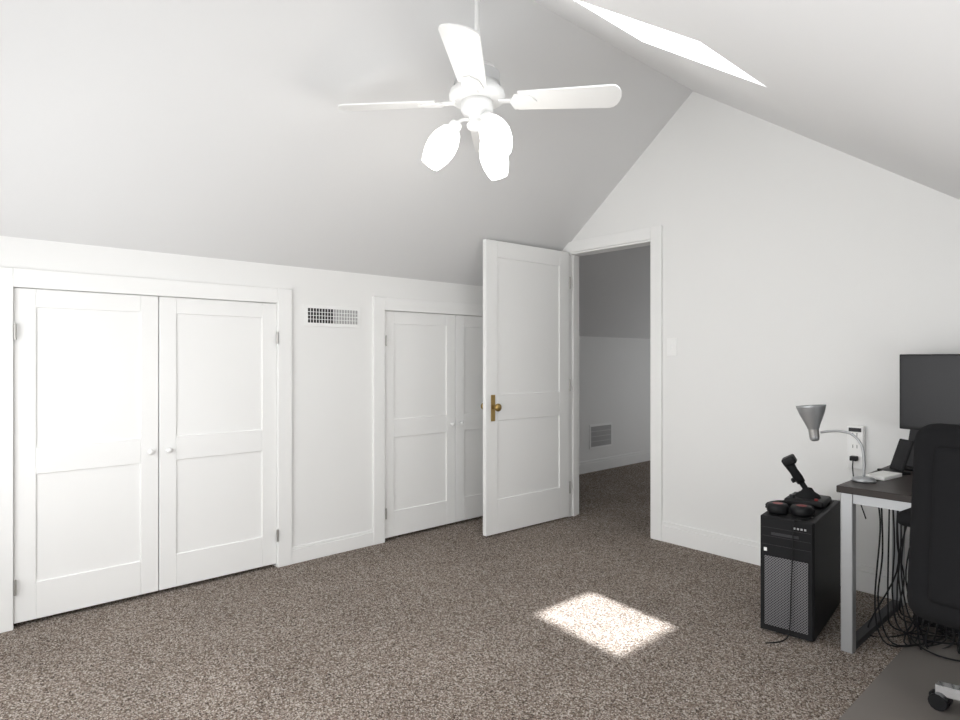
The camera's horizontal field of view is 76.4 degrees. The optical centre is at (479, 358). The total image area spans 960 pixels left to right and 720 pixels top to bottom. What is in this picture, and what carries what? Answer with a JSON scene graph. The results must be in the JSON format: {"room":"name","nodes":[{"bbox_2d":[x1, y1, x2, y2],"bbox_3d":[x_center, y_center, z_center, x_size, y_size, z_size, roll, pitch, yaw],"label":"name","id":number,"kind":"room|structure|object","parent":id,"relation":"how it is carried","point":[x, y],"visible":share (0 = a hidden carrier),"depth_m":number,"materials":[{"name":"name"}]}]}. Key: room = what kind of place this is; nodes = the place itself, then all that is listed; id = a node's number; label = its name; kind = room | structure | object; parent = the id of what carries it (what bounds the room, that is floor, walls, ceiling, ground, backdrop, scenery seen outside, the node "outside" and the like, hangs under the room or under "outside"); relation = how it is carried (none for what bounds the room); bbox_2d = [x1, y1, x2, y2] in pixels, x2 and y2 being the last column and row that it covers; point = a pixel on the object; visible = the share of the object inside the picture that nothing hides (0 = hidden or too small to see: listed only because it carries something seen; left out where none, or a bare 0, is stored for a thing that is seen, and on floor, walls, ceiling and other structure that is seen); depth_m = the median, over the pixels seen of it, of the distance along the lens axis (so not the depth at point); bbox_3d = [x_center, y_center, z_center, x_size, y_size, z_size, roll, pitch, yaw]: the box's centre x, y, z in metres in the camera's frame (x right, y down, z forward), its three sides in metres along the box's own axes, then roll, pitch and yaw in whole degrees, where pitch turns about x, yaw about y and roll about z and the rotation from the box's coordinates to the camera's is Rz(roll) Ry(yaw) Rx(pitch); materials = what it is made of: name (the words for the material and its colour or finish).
{"room":"office","nodes":[
{"label":"office","id":0,"kind":"room"},
{"bbox_2d":[0,236,482,589],"bbox_3d":[-1.189,0.338,3.651,4.410,1.765,0.140,0,0,-42],"label":"wall","id":1,"kind":"structure","parent":0,"point":[332,432],"depth_m":3.74,"materials":[{"name":"white paint"}]},
{"bbox_2d":[14,288,157,623],"bbox_3d":[-1.882,0.441,2.948,0.598,1.518,0.068,0,0,-42],"label":"closet door","id":2,"kind":"structure","parent":1,"relation":"in","point":[85,449],"depth_m":2.93,"materials":[{"name":"white paint"}]},
{"bbox_2d":[0,267,291,632],"bbox_3d":[-1.658,0.407,3.170,1.397,1.625,0.078,0,0,-42],"label":"trim","id":3,"kind":"structure","parent":1,"relation":"attached to","point":[12,278],"depth_m":3.00,"materials":[{"name":"white paint"}]},
{"bbox_2d":[158,297,277,589],"bbox_3d":[-1.422,0.441,3.357,0.624,1.518,0.068,0,0,-42],"label":"closet door","id":4,"kind":"structure","parent":1,"relation":"in","point":[216,438],"depth_m":3.34,"materials":[{"name":"white paint"}]},
{"bbox_2d":[304,304,359,327],"bbox_3d":[-0.913,-0.259,3.794,0.387,0.132,0.014,0,0,-42],"label":"air vent","id":5,"kind":"object","parent":1,"relation":"in","point":[329,316],"visible":1,"depth_m":3.79,"materials":[{"name":"white plastic"}]},
{"bbox_2d":[292,530,373,563],"bbox_3d":[-1.698,1.170,3.097,2.673,0.100,0.014,0,0,-42],"label":"baseboard","id":6,"kind":"structure","parent":1,"relation":"attached to","point":[320,549],"depth_m":3.78,"materials":[{"name":"white paint"}]},
{"bbox_2d":[385,311,454,537],"bbox_3d":[-0.410,0.443,4.255,0.618,1.515,0.068,0,0,-42],"label":"closet door","id":7,"kind":"structure","parent":1,"relation":"in","point":[419,421],"depth_m":4.25,"materials":[{"name":"white paint"}]},
{"bbox_2d":[373,296,482,544],"bbox_3d":[-0.189,0.409,4.474,1.412,1.622,0.078,0,0,-42],"label":"trim","id":8,"kind":"structure","parent":1,"relation":"attached to","point":[381,305],"depth_m":4.01,"materials":[{"name":"white paint"}]},
{"bbox_2d":[455,315,482,521],"bbox_3d":[0.055,0.443,4.668,0.618,1.515,0.068,0,0,-42],"label":"closet door","id":9,"kind":"structure","parent":1,"relation":"in","point":[468,417],"depth_m":4.55,"materials":[{"name":"white paint"}]},
{"bbox_2d":[0,0,692,285],"bbox_3d":[-0.767,-1.147,3.176,4.410,1.693,1.731,0,0,-42],"label":"ceiling","id":10,"kind":"structure","parent":0,"point":[225,129],"depth_m":2.93,"materials":[{"name":"white paint"}]},
{"bbox_2d":[0,461,920,719],"bbox_3d":[1.630,1.270,4.189,10.400,0.100,6.500,0,0,-42],"label":"floor","id":11,"kind":"structure","parent":0,"point":[602,605],"depth_m":2.63,"materials":[{"name":"brown carpet"}]},
{"bbox_2d":[761,500,839,641],"bbox_3d":[1.514,0.961,2.869,0.218,0.518,0.564,0,0,41],"label":"tower","id":12,"kind":"object","parent":11,"relation":"on","point":[815,600],"visible":0.98,"depth_m":2.67,"materials":[{"name":"black plastic"}]},
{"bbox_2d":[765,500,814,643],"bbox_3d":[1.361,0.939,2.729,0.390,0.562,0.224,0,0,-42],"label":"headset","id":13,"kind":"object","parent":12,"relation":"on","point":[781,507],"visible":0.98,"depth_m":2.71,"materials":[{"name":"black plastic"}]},
{"bbox_2d":[781,454,831,508],"bbox_3d":[1.572,0.583,2.949,0.193,0.235,0.190,0,0,41],"label":"joystick","id":14,"kind":"object","parent":12,"relation":"on","point":[809,496],"visible":0.96,"depth_m":2.93,"materials":[{"name":"black plastic"}]},
{"bbox_2d":[836,465,959,661],"bbox_3d":[2.193,0.880,2.335,0.790,0.700,1.250,0,0,-42],"label":"desk","id":15,"kind":"object","parent":11,"relation":"on","point":[894,495],"visible":0.77,"depth_m":2.56,"materials":[{"name":"silver metal"}]},
{"bbox_2d":[796,404,875,482],"bbox_3d":[1.587,0.370,2.726,0.132,0.319,0.330,0,0,-42],"label":"desk lamp","id":16,"kind":"object","parent":15,"relation":"on","point":[811,416],"visible":1,"depth_m":2.76,"materials":[{"name":"silver metal"}]},
{"bbox_2d":[865,471,901,480],"bbox_3d":[1.790,0.521,2.706,0.170,0.016,0.080,0,0,-34],"label":"notepad","id":17,"kind":"object","parent":15,"relation":"on","point":[883,475],"visible":0.83,"depth_m":2.69,"materials":[{"name":"white paper"}]},
{"bbox_2d":[877,439,913,474],"bbox_3d":[1.913,0.452,2.806,0.113,0.154,0.100,0,0,-2],"label":"dock","id":18,"kind":"object","parent":15,"relation":"on","point":[901,455],"visible":0.88,"depth_m":2.79,"materials":[{"name":"black plastic"}]},
{"bbox_2d":[905,429,918,470],"bbox_3d":[2.074,0.419,2.859,0.102,0.219,0.170,0,0,-17],"label":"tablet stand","id":19,"kind":"object","parent":15,"relation":"on","point":[909,464],"visible":0.12,"depth_m":2.92,"materials":[{"name":"black plastic"}]},
{"bbox_2d":[900,354,959,429],"bbox_3d":[2.184,0.242,2.653,0.170,0.573,0.615,0,0,-36],"label":"monitor","id":20,"kind":"object","parent":15,"relation":"on","point":[929,388],"visible":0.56,"depth_m":2.79,"materials":[{"name":"black plastic"}]},
{"bbox_2d":[838,626,959,719],"bbox_3d":[1.930,1.218,1.871,1.470,0.004,1.235,0,0,-42],"label":"chair mat","id":21,"kind":"object","parent":11,"relation":"on","point":[902,684],"visible":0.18,"depth_m":2.26,"materials":[{"name":"grey plastic"}]},
{"bbox_2d":[897,423,959,710],"bbox_3d":[1.749,0.711,1.870,0.675,1.009,0.694,0,0,-36],"label":"office chair","id":22,"kind":"object","parent":21,"relation":"on","point":[930,517],"visible":1,"depth_m":1.86,"materials":[{"name":"black fabric"}]},
{"bbox_2d":[579,336,649,461],"bbox_3d":[1.983,-0.280,6.969,4.980,3.000,0.650,0,0,-42],"label":"wall","id":23,"kind":"structure","parent":0,"point":[614,381],"depth_m":6.83,"materials":[{"name":"white paint"}]},
{"bbox_2d":[589,422,611,448],"bbox_3d":[1.319,0.845,6.647,0.400,0.260,0.010,0,0,-42],"label":"air vent","id":24,"kind":"object","parent":23,"relation":"in","point":[600,435],"visible":1,"depth_m":6.63,"materials":[{"name":"white plastic"}]},
{"bbox_2d":[579,450,649,473],"bbox_3d":[1.897,1.156,7.157,4.860,0.128,0.014,0,0,-42],"label":"baseboard","id":25,"kind":"structure","parent":23,"relation":"attached to","point":[589,466],"depth_m":6.78,"materials":[{"name":"white paint"}]},
{"bbox_2d":[579,245,649,338],"bbox_3d":[2.624,-1.183,6.428,4.980,2.386,2.670,0,0,-42],"label":"ceiling","id":26,"kind":"structure","parent":0,"point":[614,294],"depth_m":5.99,"materials":[{"name":"white paint"}]},
{"bbox_2d":[532,0,959,199],"bbox_3d":[0.760,-0.842,1.456,4.410,2.303,2.869,0,0,-42],"label":"ceiling","id":27,"kind":"structure","parent":0,"point":[875,82],"depth_m":1.55,"materials":[{"name":"white paint"}]},
{"bbox_2d":[338,0,620,179],"bbox_3d":[-0.013,-1.265,2.688,0.972,0.872,0.972,0,0,-42],"label":"ceiling fan","id":28,"kind":"object","parent":27,"relation":"hanging from","point":[476,95],"visible":1,"depth_m":2.63,"materials":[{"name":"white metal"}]},
{"bbox_2d":[571,91,959,575],"bbox_3d":[1.789,-0.546,3.528,0.120,3.533,4.240,0,0,-42],"label":"wall","id":29,"kind":"structure","parent":0,"point":[799,270],"depth_m":3.53,"materials":[{"name":"white paint"}]},
{"bbox_2d":[481,239,570,535],"bbox_3d":[0.353,0.200,4.404,0.840,2.012,0.179,0,0,-40],"label":"entry door","id":30,"kind":"structure","parent":29,"relation":"in","point":[525,403],"depth_m":4.36,"materials":[{"name":"white paint"}]},
{"bbox_2d":[562,225,662,540],"bbox_3d":[0.966,0.167,4.455,0.156,2.107,0.904,0,0,-42],"label":"door frame","id":31,"kind":"structure","parent":29,"relation":"attached to","point":[652,237],"depth_m":4.15,"materials":[{"name":"white paint"}]},
{"bbox_2d":[667,338,676,355],"bbox_3d":[1.262,-0.073,4.021,0.014,0.116,0.072,0,0,-42],"label":"switch plate","id":32,"kind":"object","parent":29,"relation":"attached to","point":[671,346],"visible":1,"depth_m":4.02,"materials":[{"name":"white plastic"}]},
{"bbox_2d":[662,521,907,602],"bbox_3d":[1.739,1.153,3.483,0.014,0.134,4.000,0,0,-42],"label":"baseboard","id":33,"kind":"structure","parent":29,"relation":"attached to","point":[737,548],"depth_m":3.71,"materials":[{"name":"white paint"}]},
{"bbox_2d":[847,425,865,518],"bbox_3d":[1.964,0.593,3.182,0.078,0.476,0.092,0,0,-42],"label":"power strip","id":34,"kind":"object","parent":29,"relation":"attached to","point":[854,456],"depth_m":3.18,"materials":[{"name":"white plastic"}]}
]}

